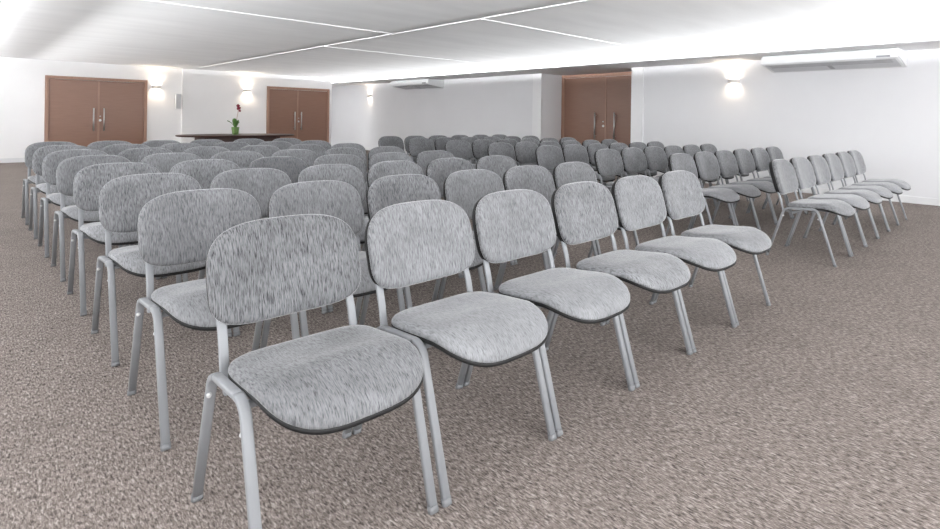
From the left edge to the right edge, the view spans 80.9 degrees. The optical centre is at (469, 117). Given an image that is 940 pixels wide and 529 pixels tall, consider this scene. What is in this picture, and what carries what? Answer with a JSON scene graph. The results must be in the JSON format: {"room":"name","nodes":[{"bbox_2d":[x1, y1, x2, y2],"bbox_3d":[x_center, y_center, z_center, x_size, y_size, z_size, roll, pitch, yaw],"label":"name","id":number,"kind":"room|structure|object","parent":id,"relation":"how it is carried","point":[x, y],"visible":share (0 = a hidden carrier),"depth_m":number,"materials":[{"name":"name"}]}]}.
{"room":"conference room","nodes":[
{"label":"conference room","id":0,"kind":"room"},
{"bbox_2d":[0,57,331,158],"bbox_3d":[-8.386,-0.137,14.033,10.640,2.340,0.210,1,0,-43],"label":"wall","id":1,"kind":"structure","parent":0,"point":[209,98],"depth_m":14.39,"materials":[{"name":"white paint"}]},
{"bbox_2d":[0,158,24,162],"bbox_3d":[-9.143,0.973,13.229,8.460,0.100,0.075,1,0,-43],"label":"baseboard","id":2,"kind":"structure","parent":1,"relation":"attached to","point":[2,160],"depth_m":12.27,"materials":[{"name":"white paint"}]},
{"bbox_2d":[44,75,147,146],"bbox_3d":[-9.010,0.032,13.354,2.075,1.985,0.134,1,0,-43],"label":"door","id":3,"kind":"structure","parent":1,"relation":"in","point":[80,111],"depth_m":13.30,"materials":[{"name":"brown laminate"}]},
{"bbox_2d":[175,94,180,108],"bbox_3d":[-7.668,-0.421,14.471,0.120,0.400,0.242,1,0,-34],"label":"wall speaker","id":4,"kind":"object","parent":1,"relation":"attached to","point":[177,96],"visible":1,"depth_m":14.40,"materials":[{"name":"white plastic"}]},
{"bbox_2d":[266,86,329,142],"bbox_3d":[-5.216,0.086,16.811,2.010,1.985,0.134,1,0,-43],"label":"door","id":5,"kind":"structure","parent":1,"relation":"in","point":[303,114],"depth_m":16.80,"materials":[{"name":"brown laminate"}]},
{"bbox_2d":[0,150,939,528],"bbox_3d":[-1.554,1.181,8.600,13.245,0.100,22.200,1,0,-43],"label":"floor","id":6,"kind":"structure","parent":0,"point":[820,409],"depth_m":2.15,"materials":[{"name":"carpet"}]},
{"bbox_2d":[21,142,76,224],"bbox_3d":[-4.461,0.682,5.929,0.533,0.822,0.605,1,0,-43],"label":"chair","id":7,"kind":"object","parent":6,"relation":"on","point":[29,151],"visible":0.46,"depth_m":5.90,"materials":[{"name":"grey fabric"}]},
{"bbox_2d":[28,145,90,238],"bbox_3d":[-3.884,0.690,5.307,0.533,0.822,0.605,1,0,-43],"label":"chair","id":8,"kind":"object","parent":6,"relation":"on","point":[39,154],"visible":0.43,"depth_m":5.29,"materials":[{"name":"grey fabric"}]},
{"bbox_2d":[38,149,122,257],"bbox_3d":[-3.309,0.698,4.690,0.533,0.822,0.605,1,0,-43],"label":"chair","id":9,"kind":"object","parent":6,"relation":"on","point":[50,163],"visible":0.37,"depth_m":4.67,"materials":[{"name":"grey fabric"}]},
{"bbox_2d":[51,155,133,281],"bbox_3d":[-2.735,0.706,4.083,0.533,0.822,0.605,1,0,-43],"label":"chair","id":10,"kind":"object","parent":6,"relation":"on","point":[66,171],"visible":0.42,"depth_m":4.07,"materials":[{"name":"grey fabric"}]},
{"bbox_2d":[87,141,131,150],"bbox_3d":[-4.061,0.688,6.294,0.533,0.822,0.605,1,0,-43],"label":"chair","id":11,"kind":"object","parent":6,"relation":"on","point":[99,145],"visible":0.06,"depth_m":6.40,"materials":[{"name":"grey fabric"}]},
{"bbox_2d":[67,162,181,315],"bbox_3d":[-2.162,0.715,3.464,0.533,0.822,0.605,1,0,-43],"label":"chair","id":12,"kind":"object","parent":6,"relation":"on","point":[88,183],"visible":0.46,"depth_m":3.45,"materials":[{"name":"grey fabric"}]},
{"bbox_2d":[101,144,149,155],"bbox_3d":[-3.495,0.696,5.688,0.533,0.822,0.605,1,0,-43],"label":"chair","id":13,"kind":"object","parent":6,"relation":"on","point":[116,149],"visible":0.05,"depth_m":5.80,"materials":[{"name":"grey fabric"}]},
{"bbox_2d":[118,148,172,246],"bbox_3d":[-2.922,0.704,5.071,0.533,0.822,0.605,1,0,-43],"label":"chair","id":14,"kind":"object","parent":6,"relation":"on","point":[135,155],"visible":0.06,"depth_m":5.19,"materials":[{"name":"grey fabric"}]},
{"bbox_2d":[142,140,179,147],"bbox_3d":[-3.672,0.693,6.666,0.533,0.822,0.605,1,0,-43],"label":"chair","id":15,"kind":"object","parent":6,"relation":"on","point":[152,143],"visible":0.05,"depth_m":6.80,"materials":[{"name":"grey fabric"}]},
{"bbox_2d":[91,173,231,366],"bbox_3d":[-1.590,0.723,2.853,0.533,0.822,0.605,1,0,-43],"label":"chair","id":16,"kind":"object","parent":6,"relation":"on","point":[122,199],"visible":0.48,"depth_m":2.84,"materials":[{"name":"grey fabric"}]},
{"bbox_2d":[135,153,200,244],"bbox_3d":[-2.348,0.712,4.453,0.533,0.822,0.605,1,0,-43],"label":"chair","id":17,"kind":"object","parent":6,"relation":"on","point":[163,162],"visible":0.08,"depth_m":4.58,"materials":[{"name":"grey fabric"}]},
{"bbox_2d":[160,143,202,152],"bbox_3d":[-3.104,0.701,6.053,0.533,0.822,0.605,1,0,-43],"label":"chair","id":18,"kind":"object","parent":6,"relation":"on","point":[174,147],"visible":0.04,"depth_m":6.20,"materials":[{"name":"grey fabric"}]},
{"bbox_2d":[162,159,239,281],"bbox_3d":[-1.770,0.720,3.837,0.533,0.822,0.605,1,0,-43],"label":"chair","id":19,"kind":"object","parent":6,"relation":"on","point":[204,171],"visible":0.12,"depth_m":3.98,"materials":[{"name":"grey fabric"}]},
{"bbox_2d":[183,146,229,158],"bbox_3d":[-2.520,0.710,5.429,0.533,0.822,0.605,1,0,-43],"label":"chair","id":20,"kind":"object","parent":6,"relation":"on","point":[206,152],"visible":0.08,"depth_m":5.59,"materials":[{"name":"grey fabric"}]},
{"bbox_2d":[190,139,223,146],"bbox_3d":[-3.280,0.699,7.036,0.533,0.822,0.605,1,0,-43],"label":"chair","id":21,"kind":"object","parent":6,"relation":"on","point":[203,142],"visible":0.05,"depth_m":7.20,"materials":[{"name":"grey fabric"}]},
{"bbox_2d":[127,188,299,451],"bbox_3d":[-1.018,0.731,2.235,0.533,0.822,0.605,1,0,-43],"label":"chair","id":22,"kind":"object","parent":6,"relation":"on","point":[180,227],"visible":0.57,"depth_m":2.25,"materials":[{"name":"grey fabric"}]},
{"bbox_2d":[213,142,249,150],"bbox_3d":[-2.704,0.707,6.423,0.533,0.822,0.605,1,0,-43],"label":"chair","id":23,"kind":"object","parent":6,"relation":"on","point":[232,146],"visible":0.06,"depth_m":6.60,"materials":[{"name":"grey fabric"}]},
{"bbox_2d":[175,133,293,141],"bbox_3d":[-4.649,0.715,11.040,2.280,0.745,1.100,1,0,-43],"label":"conference table","id":24,"kind":"object","parent":6,"relation":"on","point":[265,137],"visible":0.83,"depth_m":10.72,"materials":[{"name":"brown wood"}]},
{"bbox_2d":[227,104,240,134],"bbox_3d":[-4.706,0.035,11.003,0.213,0.613,0.170,1,0,9],"label":"potted orchid","id":25,"kind":"object","parent":24,"relation":"on","point":[235,130],"visible":1,"depth_m":10.96,"materials":[{"name":"green plant"}]},
{"bbox_2d":[211,151,263,168],"bbox_3d":[-1.950,0.718,4.817,0.533,0.822,0.605,1,0,-43],"label":"chair","id":26,"kind":"object","parent":6,"relation":"on","point":[242,159],"visible":0.08,"depth_m":4.99,"materials":[{"name":"grey fabric"}]},
{"bbox_2d":[233,139,264,145],"bbox_3d":[-2.883,0.704,7.403,0.533,0.822,0.605,1,0,-43],"label":"chair","id":27,"kind":"object","parent":6,"relation":"on","point":[250,142],"visible":0.03,"depth_m":7.59,"materials":[{"name":"grey fabric"}]},
{"bbox_2d":[238,145,279,156],"bbox_3d":[-2.129,0.715,5.804,0.533,0.822,0.605,1,0,-43],"label":"chair","id":28,"kind":"object","parent":6,"relation":"on","point":[264,150],"visible":0.07,"depth_m":5.99,"materials":[{"name":"grey fabric"}]},
{"bbox_2d":[210,168,327,336],"bbox_3d":[-1.188,0.729,3.214,0.533,0.822,0.605,1,0,-43],"label":"chair","id":29,"kind":"object","parent":6,"relation":"on","point":[261,183],"visible":0.2,"depth_m":3.38,"materials":[{"name":"grey fabric"}]},
{"bbox_2d":[259,141,291,149],"bbox_3d":[-2.304,0.713,6.784,0.533,0.822,0.605,1,0,-43],"label":"chair","id":30,"kind":"object","parent":6,"relation":"on","point":[282,145],"visible":0.05,"depth_m":6.98,"materials":[{"name":"grey fabric"}]},
{"bbox_2d":[247,156,307,218],"bbox_3d":[-1.371,0.726,4.203,0.533,0.822,0.605,1,0,-43],"label":"chair","id":31,"kind":"object","parent":6,"relation":"on","point":[292,166],"visible":0.13,"depth_m":4.40,"materials":[{"name":"grey fabric"}]},
{"bbox_2d":[273,138,301,144],"bbox_3d":[-2.486,0.710,7.770,0.533,0.822,0.605,1,0,-43],"label":"chair","id":32,"kind":"object","parent":6,"relation":"on","point":[293,141],"visible":0.05,"depth_m":7.98,"materials":[{"name":"grey fabric"}]},
{"bbox_2d":[271,149,317,166],"bbox_3d":[-1.550,0.723,5.185,0.533,0.822,0.605,1,0,-43],"label":"chair","id":33,"kind":"object","parent":6,"relation":"on","point":[308,156],"visible":0.08,"depth_m":5.39,"materials":[{"name":"grey fabric"}]},
{"bbox_2d":[288,144,325,156],"bbox_3d":[-1.734,0.721,6.175,0.533,0.822,0.605,1,0,-43],"label":"chair","id":34,"kind":"object","parent":6,"relation":"on","point":[319,150],"visible":0.08,"depth_m":6.39,"materials":[{"name":"grey fabric"}]},
{"bbox_2d":[191,214,438,528],"bbox_3d":[-0.449,0.739,1.618,0.533,0.822,0.605,1,0,-42],"label":"chair","id":35,"kind":"object","parent":6,"relation":"on","point":[344,378],"visible":1,"depth_m":1.60,"materials":[{"name":"grey fabric"}]},
{"bbox_2d":[299,140,331,150],"bbox_3d":[-1.913,0.718,7.155,0.533,0.822,0.605,1,0,-43],"label":"chair","id":36,"kind":"object","parent":6,"relation":"on","point":[326,145],"visible":0.09,"depth_m":7.38,"materials":[{"name":"grey fabric"}]},
{"bbox_2d":[260,180,405,348],"bbox_3d":[-0.624,0.737,2.606,0.533,0.822,0.605,1,0,-43],"label":"chair","id":37,"kind":"object","parent":6,"relation":"on","point":[341,200],"visible":0.23,"depth_m":2.73,"materials":[{"name":"grey fabric"}]},
{"bbox_2d":[297,164,368,311],"bbox_3d":[-0.794,0.734,3.584,0.533,0.822,0.605,1,0,-43],"label":"chair","id":38,"kind":"object","parent":6,"relation":"on","point":[350,174],"visible":0.26,"depth_m":3.76,"materials":[{"name":"grey fabric"}]},
{"bbox_2d":[312,154,367,244],"bbox_3d":[-0.978,0.732,4.566,0.533,0.822,0.605,1,0,-43],"label":"chair","id":39,"kind":"object","parent":6,"relation":"on","point":[349,159],"visible":0.09,"depth_m":4.75,"materials":[{"name":"grey fabric"}]},
{"bbox_2d":[323,148,367,214],"bbox_3d":[-1.155,0.729,5.554,0.533,0.822,0.605,1,0,-43],"label":"chair","id":40,"kind":"object","parent":6,"relation":"on","point":[353,151],"visible":0.14,"depth_m":5.76,"materials":[{"name":"grey fabric"}]},
{"bbox_2d":[330,143,366,181],"bbox_3d":[-1.342,0.726,6.546,0.533,0.822,0.605,1,0,-43],"label":"chair","id":41,"kind":"object","parent":6,"relation":"on","point":[339,145],"visible":0.08,"depth_m":6.74,"materials":[{"name":"grey fabric"}]},
{"bbox_2d":[368,146,405,159],"bbox_3d":[-0.766,0.735,5.928,0.533,0.822,0.605,1,0,-43],"label":"chair","id":42,"kind":"object","parent":6,"relation":"on","point":[382,149],"visible":0.12,"depth_m":6.08,"materials":[{"name":"grey fabric"}]},
{"bbox_2d":[368,152,412,169],"bbox_3d":[-0.581,0.737,4.933,0.533,0.822,0.605,1,0,-43],"label":"chair","id":43,"kind":"object","parent":6,"relation":"on","point":[386,156],"visible":0.09,"depth_m":5.08,"materials":[{"name":"grey fabric"}]},
{"bbox_2d":[378,136,415,162],"bbox_3d":[-1.191,0.729,9.171,0.533,0.822,0.605,1,0,-44],"label":"chair","id":44,"kind":"object","parent":6,"relation":"on","point":[395,141],"visible":0.23,"depth_m":9.32,"materials":[{"name":"grey fabric"}]},
{"bbox_2d":[404,136,424,154],"bbox_3d":[-0.802,0.734,9.549,0.533,0.822,0.605,1,0,-44],"label":"chair","id":45,"kind":"object","parent":6,"relation":"on","point":[407,139],"visible":0.12,"depth_m":9.56,"materials":[{"name":"grey fabric"}]},
{"bbox_2d":[367,160,462,292],"bbox_3d":[-0.406,0.740,3.956,0.533,0.822,0.605,1,0,-43],"label":"chair","id":46,"kind":"object","parent":6,"relation":"on","point":[386,168],"visible":0.12,"depth_m":4.09,"materials":[{"name":"grey fabric"}]},
{"bbox_2d":[408,138,434,159],"bbox_3d":[-0.626,0.737,8.565,0.533,0.822,0.605,1,0,-43],"label":"chair","id":47,"kind":"object","parent":6,"relation":"on","point":[416,146],"visible":0.28,"depth_m":8.68,"materials":[{"name":"grey fabric"}]},
{"bbox_2d":[358,174,486,324],"bbox_3d":[-0.226,0.742,2.975,0.533,0.822,0.605,1,0,-43],"label":"chair","id":48,"kind":"object","parent":6,"relation":"on","point":[386,191],"visible":0.19,"depth_m":3.07,"materials":[{"name":"grey fabric"}]},
{"bbox_2d":[415,150,454,197],"bbox_3d":[-0.188,0.743,5.303,0.533,0.822,0.605,1,0,-43],"label":"chair","id":49,"kind":"object","parent":6,"relation":"on","point":[423,159],"visible":0.14,"depth_m":5.40,"materials":[{"name":"grey fabric"}]},
{"bbox_2d":[352,200,556,507],"bbox_3d":[-0.044,0.745,1.986,0.533,0.822,0.605,1,0,-43],"label":"chair","id":50,"kind":"object","parent":6,"relation":"on","point":[414,242],"visible":0.93,"depth_m":1.97,"materials":[{"name":"grey fabric"}]},
{"bbox_2d":[435,137,474,163],"bbox_3d":[-0.238,0.742,8.944,0.533,0.822,0.605,1,0,-44],"label":"chair","id":51,"kind":"object","parent":6,"relation":"on","point":[440,143],"visible":0.21,"depth_m":9.00,"materials":[{"name":"grey fabric"}]},
{"bbox_2d":[445,140,475,168],"bbox_3d":[-0.024,0.745,7.924,0.533,0.822,0.605,1,0,-44],"label":"chair","id":52,"kind":"object","parent":6,"relation":"on","point":[462,149],"visible":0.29,"depth_m":8.08,"materials":[{"name":"grey fabric"}]},
{"bbox_2d":[460,137,478,160],"bbox_3d":[0.148,0.748,9.321,0.533,0.822,0.605,1,0,-44],"label":"chair","id":53,"kind":"object","parent":6,"relation":"on","point":[470,140],"visible":0.05,"depth_m":9.47,"materials":[{"name":"grey fabric"}]},
{"bbox_2d":[426,158,513,277],"bbox_3d":[-0.009,0.745,4.322,0.533,0.822,0.605,1,0,-43],"label":"chair","id":54,"kind":"object","parent":6,"relation":"on","point":[438,170],"visible":0.13,"depth_m":4.42,"materials":[{"name":"grey fabric"}]},
{"bbox_2d":[472,139,493,162],"bbox_3d":[0.364,0.751,8.302,0.533,0.822,0.605,1,0,-43],"label":"chair","id":55,"kind":"object","parent":6,"relation":"on","point":[479,147],"visible":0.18,"depth_m":8.38,"materials":[{"name":"grey fabric"}]},
{"bbox_2d":[437,169,551,299],"bbox_3d":[0.174,0.748,3.337,0.533,0.822,0.605,1,0,-43],"label":"chair","id":56,"kind":"object","parent":6,"relation":"on","point":[464,188],"visible":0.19,"depth_m":3.44,"materials":[{"name":"grey fabric"}]},
{"bbox_2d":[487,142,515,160],"bbox_3d":[0.570,0.754,7.287,0.533,0.822,0.605,1,0,-43],"label":"chair","id":57,"kind":"object","parent":6,"relation":"on","point":[501,148],"visible":0.2,"depth_m":7.45,"materials":[{"name":"grey fabric"}]},
{"bbox_2d":[476,155,556,264],"bbox_3d":[0.387,0.751,4.688,0.533,0.822,0.605,1,0,-43],"label":"chair","id":58,"kind":"object","parent":6,"relation":"on","point":[499,164],"visible":0.09,"depth_m":4.84,"materials":[{"name":"grey fabric"}]},
{"bbox_2d":[497,139,536,165],"bbox_3d":[0.753,0.756,8.675,0.533,0.822,0.605,1,0,-43],"label":"chair","id":59,"kind":"object","parent":6,"relation":"on","point":[512,142],"visible":0.24,"depth_m":8.78,"materials":[{"name":"grey fabric"}]},
{"bbox_2d":[514,142,552,174],"bbox_3d":[0.954,0.759,7.668,0.533,0.822,0.605,1,0,-44],"label":"chair","id":60,"kind":"object","parent":6,"relation":"on","point":[524,151],"visible":0.37,"depth_m":7.77,"materials":[{"name":"grey fabric"}]},
{"bbox_2d":[498,165,597,288],"bbox_3d":[0.561,0.754,3.713,0.533,0.822,0.605,1,0,-43],"label":"chair","id":61,"kind":"object","parent":6,"relation":"on","point":[539,179],"visible":0.23,"depth_m":3.87,"materials":[{"name":"grey fabric"}]},
{"bbox_2d":[463,189,634,436],"bbox_3d":[0.349,0.750,2.355,0.533,0.822,0.605,1,0,-43],"label":"chair","id":62,"kind":"object","parent":6,"relation":"on","point":[508,225],"visible":0.85,"depth_m":2.34,"materials":[{"name":"grey fabric"}]},
{"bbox_2d":[535,145,563,176],"bbox_3d":[1.133,0.762,6.685,0.533,0.822,0.605,1,0,-43],"label":"chair","id":63,"kind":"object","parent":6,"relation":"on","point":[548,157],"visible":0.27,"depth_m":6.81,"materials":[{"name":"grey fabric"}]},
{"bbox_2d":[538,141,561,150],"bbox_3d":[1.342,0.765,8.042,0.533,0.822,0.605,1,0,-43],"label":"chair","id":64,"kind":"object","parent":6,"relation":"on","point":[543,143],"visible":0.07,"depth_m":8.23,"materials":[{"name":"grey fabric"}]},
{"bbox_2d":[561,140,604,185],"bbox_3d":[1.736,0.770,8.415,0.533,0.822,0.605,1,0,-44],"label":"chair","id":65,"kind":"object","parent":6,"relation":"on","point":[568,142],"visible":0.12,"depth_m":8.49,"materials":[{"name":"grey fabric"}]},
{"bbox_2d":[562,144,614,190],"bbox_3d":[1.526,0.767,7.056,0.533,0.822,0.605,1,0,-43],"label":"chair","id":66,"kind":"object","parent":6,"relation":"on","point":[572,152],"visible":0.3,"depth_m":7.16,"materials":[{"name":"grey fabric"}]},
{"bbox_2d":[582,140,605,185],"bbox_3d":[2.131,0.776,8.781,0.533,0.822,0.605,1,0,-44],"label":"chair","id":67,"kind":"object","parent":6,"relation":"on","point":[585,143],"visible":0.08,"depth_m":8.87,"materials":[{"name":"grey fabric"}]},
{"bbox_2d":[553,162,638,259],"bbox_3d":[0.955,0.759,4.080,0.533,0.822,0.605,1,0,-43],"label":"chair","id":68,"kind":"object","parent":6,"relation":"on","point":[567,172],"visible":0.16,"depth_m":4.18,"materials":[{"name":"grey fabric"}]},
{"bbox_2d":[594,149,623,189],"bbox_3d":[1.712,0.770,6.067,0.533,0.822,0.605,1,0,-43],"label":"chair","id":69,"kind":"object","parent":6,"relation":"on","point":[608,162],"visible":0.47,"depth_m":6.18,"materials":[{"name":"grey fabric"}]},
{"bbox_2d":[587,143,636,188],"bbox_3d":[1.917,0.773,7.428,0.533,0.822,0.605,1,0,-43],"label":"chair","id":70,"kind":"object","parent":6,"relation":"on","point":[592,148],"visible":0.23,"depth_m":7.43,"materials":[{"name":"grey fabric"}]},
{"bbox_2d":[545,181,692,387],"bbox_3d":[0.744,0.756,2.725,0.533,0.822,0.605,1,0,-43],"label":"chair","id":71,"kind":"object","parent":6,"relation":"on","point":[582,212],"visible":0.83,"depth_m":2.71,"materials":[{"name":"grey fabric"}]},
{"bbox_2d":[609,143,656,190],"bbox_3d":[2.308,0.778,7.799,0.533,0.822,0.605,1,0,-44],"label":"chair","id":72,"kind":"object","parent":6,"relation":"on","point":[618,147],"visible":0.11,"depth_m":7.87,"materials":[{"name":"grey fabric"}]},
{"bbox_2d":[620,147,658,224],"bbox_3d":[2.103,0.776,6.434,0.533,0.822,0.605,1,0,-43],"label":"chair","id":73,"kind":"object","parent":6,"relation":"on","point":[634,159],"visible":0.4,"depth_m":6.55,"materials":[{"name":"grey fabric"}]},
{"bbox_2d":[629,142,668,176],"bbox_3d":[2.701,0.784,8.174,0.533,0.822,0.605,1,0,-43],"label":"chair","id":74,"kind":"object","parent":6,"relation":"on","point":[640,145],"visible":0.12,"depth_m":8.29,"materials":[{"name":"grey fabric"}]},
{"bbox_2d":[647,141,664,149],"bbox_3d":[3.091,0.790,8.543,0.533,0.822,0.605,1,0,-44],"label":"chair","id":75,"kind":"object","parent":6,"relation":"on","point":[652,143],"visible":0.11,"depth_m":8.72,"materials":[{"name":"grey fabric"}]},
{"bbox_2d":[605,175,736,352],"bbox_3d":[1.140,0.762,3.091,0.533,0.822,0.605,1,0,-43],"label":"chair","id":76,"kind":"object","parent":6,"relation":"on","point":[639,202],"visible":0.88,"depth_m":3.08,"materials":[{"name":"grey fabric"}]},
{"bbox_2d":[643,146,698,179],"bbox_3d":[2.490,0.781,6.811,0.533,0.822,0.605,1,0,-43],"label":"chair","id":77,"kind":"object","parent":6,"relation":"on","point":[656,158],"visible":0.3,"depth_m":6.94,"materials":[{"name":"grey fabric"}]},
{"bbox_2d":[664,145,716,207],"bbox_3d":[2.877,0.787,7.185,0.533,0.822,0.605,1,0,-44],"label":"chair","id":78,"kind":"object","parent":6,"relation":"on","point":[669,150],"visible":0.13,"depth_m":7.24,"materials":[{"name":"grey fabric"}]},
{"bbox_2d":[666,153,739,235],"bbox_3d":[2.303,0.778,5.429,0.533,0.822,0.605,1,0,-44],"label":"chair","id":79,"kind":"object","parent":6,"relation":"on","point":[677,161],"visible":0.51,"depth_m":5.43,"materials":[{"name":"grey fabric"}]},
{"bbox_2d":[683,144,733,208],"bbox_3d":[3.268,0.792,7.559,0.533,0.822,0.605,1,0,-44],"label":"chair","id":80,"kind":"object","parent":6,"relation":"on","point":[691,149],"visible":0.15,"depth_m":7.64,"materials":[{"name":"grey fabric"}]},
{"bbox_2d":[654,170,771,325],"bbox_3d":[1.533,0.767,3.461,0.533,0.822,0.605,1,0,-43],"label":"chair","id":81,"kind":"object","parent":6,"relation":"on","point":[682,192],"visible":0.73,"depth_m":3.46,"materials":[{"name":"grey fabric"}]},
{"bbox_2d":[700,143,748,201],"bbox_3d":[3.662,0.798,7.931,0.533,0.822,0.605,1,0,-44],"label":"chair","id":82,"kind":"object","parent":6,"relation":"on","point":[707,147],"visible":0.12,"depth_m":8.02,"materials":[{"name":"grey fabric"}]},
{"bbox_2d":[690,151,760,229],"bbox_3d":[2.702,0.784,5.798,0.533,0.822,0.605,1,0,-43],"label":"chair","id":83,"kind":"object","parent":6,"relation":"on","point":[706,163],"visible":0.66,"depth_m":5.81,"materials":[{"name":"grey fabric"}]},
{"bbox_2d":[713,150,776,229],"bbox_3d":[3.087,0.790,6.170,0.533,0.822,0.605,1,0,-44],"label":"chair","id":84,"kind":"object","parent":6,"relation":"on","point":[727,162],"visible":0.62,"depth_m":6.19,"materials":[{"name":"grey fabric"}]},
{"bbox_2d":[733,149,792,221],"bbox_3d":[3.480,0.795,6.547,0.533,0.822,0.605,1,0,-44],"label":"chair","id":85,"kind":"object","parent":6,"relation":"on","point":[744,158],"visible":0.54,"depth_m":6.61,"materials":[{"name":"grey fabric"}]},
{"bbox_2d":[748,147,806,218],"bbox_3d":[3.874,0.801,6.912,0.533,0.822,0.605,1,0,-44],"label":"chair","id":86,"kind":"object","parent":6,"relation":"on","point":[761,158],"visible":0.37,"depth_m":7.00,"materials":[{"name":"grey fabric"}]},
{"bbox_2d":[764,146,813,213],"bbox_3d":[4.267,0.807,7.285,0.533,0.822,0.605,1,0,-44],"label":"chair","id":87,"kind":"object","parent":6,"relation":"on","point":[774,153],"visible":0.16,"depth_m":7.40,"materials":[{"name":"grey fabric"}]},
{"bbox_2d":[765,159,854,266],"bbox_3d":[2.938,0.788,4.748,0.533,0.822,0.605,1,0,-44],"label":"chair","id":88,"kind":"object","parent":6,"relation":"on","point":[782,172],"visible":1,"depth_m":4.72,"materials":[{"name":"grey fabric"}]},
{"bbox_2d":[788,157,869,255],"bbox_3d":[3.332,0.793,5.119,0.533,0.822,0.605,1,0,-44],"label":"chair","id":89,"kind":"object","parent":6,"relation":"on","point":[804,171],"visible":0.7,"depth_m":5.12,"materials":[{"name":"grey fabric"}]},
{"bbox_2d":[806,155,881,246],"bbox_3d":[3.723,0.799,5.492,0.533,0.822,0.605,1,0,-44],"label":"chair","id":90,"kind":"object","parent":6,"relation":"on","point":[819,164],"visible":0.69,"depth_m":5.49,"materials":[{"name":"grey fabric"}]},
{"bbox_2d":[821,153,892,238],"bbox_3d":[4.114,0.804,5.864,0.533,0.822,0.605,1,0,-44],"label":"chair","id":91,"kind":"object","parent":6,"relation":"on","point":[833,161],"visible":0.51,"depth_m":5.87,"materials":[{"name":"grey fabric"}]},
{"bbox_2d":[835,151,902,230],"bbox_3d":[4.506,0.810,6.236,0.533,0.822,0.605,1,0,-44],"label":"chair","id":92,"kind":"object","parent":6,"relation":"on","point":[846,160],"visible":0.62,"depth_m":6.24,"materials":[{"name":"grey fabric"}]},
{"bbox_2d":[847,150,910,224],"bbox_3d":[4.894,0.816,6.609,0.533,0.822,0.605,1,0,-43],"label":"chair","id":93,"kind":"object","parent":6,"relation":"on","point":[858,160],"visible":0.55,"depth_m":6.62,"materials":[{"name":"grey fabric"}]},
{"bbox_2d":[0,0,939,82],"bbox_3d":[-1.519,-1.268,8.600,13.245,0.120,22.200,1,0,-43],"label":"ceiling","id":94,"kind":"structure","parent":0,"point":[120,32],"depth_m":7.54,"materials":[{"name":"paint"}]},
{"bbox_2d":[144,0,392,33],"bbox_3d":[-2.843,-1.223,6.285,4.752,0.012,0.036,1,0,-43],"label":"trim","id":95,"kind":"structure","parent":94,"relation":"attached to","point":[144,0],"depth_m":6.57,"materials":[{"name":"white paint"}]},
{"bbox_2d":[194,0,589,68],"bbox_3d":[-0.758,-1.197,7.560,0.036,0.005,19.640,1,0,-43],"label":"trim","id":96,"kind":"structure","parent":94,"relation":"attached to","point":[583,0],"depth_m":7.25,"materials":[{"name":"white paint"}]},
{"bbox_2d":[324,46,521,67],"bbox_3d":[-0.612,-1.192,11.198,5.142,0.012,0.036,1,0,-43],"label":"trim","id":97,"kind":"structure","parent":94,"relation":"attached to","point":[324,46],"depth_m":10.77,"materials":[{"name":"white paint"}]},
{"bbox_2d":[481,19,681,56],"bbox_3d":[2.028,-1.154,8.368,5.142,0.012,0.036,1,0,-43],"label":"trim","id":98,"kind":"structure","parent":94,"relation":"attached to","point":[481,19],"depth_m":7.81,"materials":[{"name":"white paint"}]},
{"bbox_2d":[331,49,939,198],"bbox_3d":[2.764,0.023,12.612,0.920,2.340,22.200,1,0,-43],"label":"wall","id":99,"kind":"structure","parent":0,"point":[891,116],"depth_m":9.77,"materials":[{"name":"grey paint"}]},
{"bbox_2d":[391,79,443,89],"bbox_3d":[-1.565,-0.969,16.151,0.612,0.231,1.800,1,0,-43],"label":"air conditioner","id":100,"kind":"object","parent":99,"relation":"attached to","point":[419,83],"visible":1,"depth_m":15.80,"materials":[{"name":"white plastic"}]},
{"bbox_2d":[532,73,542,139],"bbox_3d":[1.605,0.060,13.180,0.040,2.232,0.270,1,0,-43],"label":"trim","id":101,"kind":"structure","parent":99,"relation":"attached to","point":[537,78],"depth_m":13.15,"materials":[{"name":"white paint"}]},
{"bbox_2d":[542,68,631,75],"bbox_3d":[2.817,-1.037,12.484,0.800,0.018,2.380,1,0,-43],"label":"trim","id":102,"kind":"structure","parent":99,"relation":"attached to","point":[622,69],"depth_m":12.53,"materials":[{"name":"white paint"}]},
{"bbox_2d":[561,72,631,146],"bbox_3d":[3.074,0.087,12.738,0.134,2.220,2.370,1,0,-43],"label":"door","id":103,"kind":"structure","parent":99,"relation":"in","point":[597,107],"depth_m":12.85,"materials":[{"name":"brown laminate"}]},
{"bbox_2d":[331,144,939,205],"bbox_3d":[2.407,1.138,12.294,0.015,0.100,22.200,1,0,-43],"label":"baseboard","id":104,"kind":"structure","parent":99,"relation":"attached to","point":[906,199],"depth_m":8.09,"materials":[{"name":"white paint"}]},
{"bbox_2d":[332,38,939,86],"bbox_3d":[2.075,-1.042,11.955,1.007,0.006,22.200,1,0,-43],"label":"trim","id":105,"kind":"structure","parent":99,"relation":"attached to","point":[923,45],"depth_m":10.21,"materials":[{"name":"grey paint"}]},
{"bbox_2d":[631,67,643,174],"bbox_3d":[3.413,0.086,11.242,0.040,2.232,0.270,1,0,-43],"label":"trim","id":106,"kind":"structure","parent":99,"relation":"attached to","point":[637,76],"depth_m":11.22,"materials":[{"name":"white paint"}]},
{"bbox_2d":[761,48,906,72],"bbox_3d":[5.563,-0.867,8.510,0.612,0.231,1.800,1,0,-43],"label":"air conditioner","id":107,"kind":"object","parent":99,"relation":"attached to","point":[886,57],"visible":1,"depth_m":8.29,"materials":[{"name":"white plastic"}]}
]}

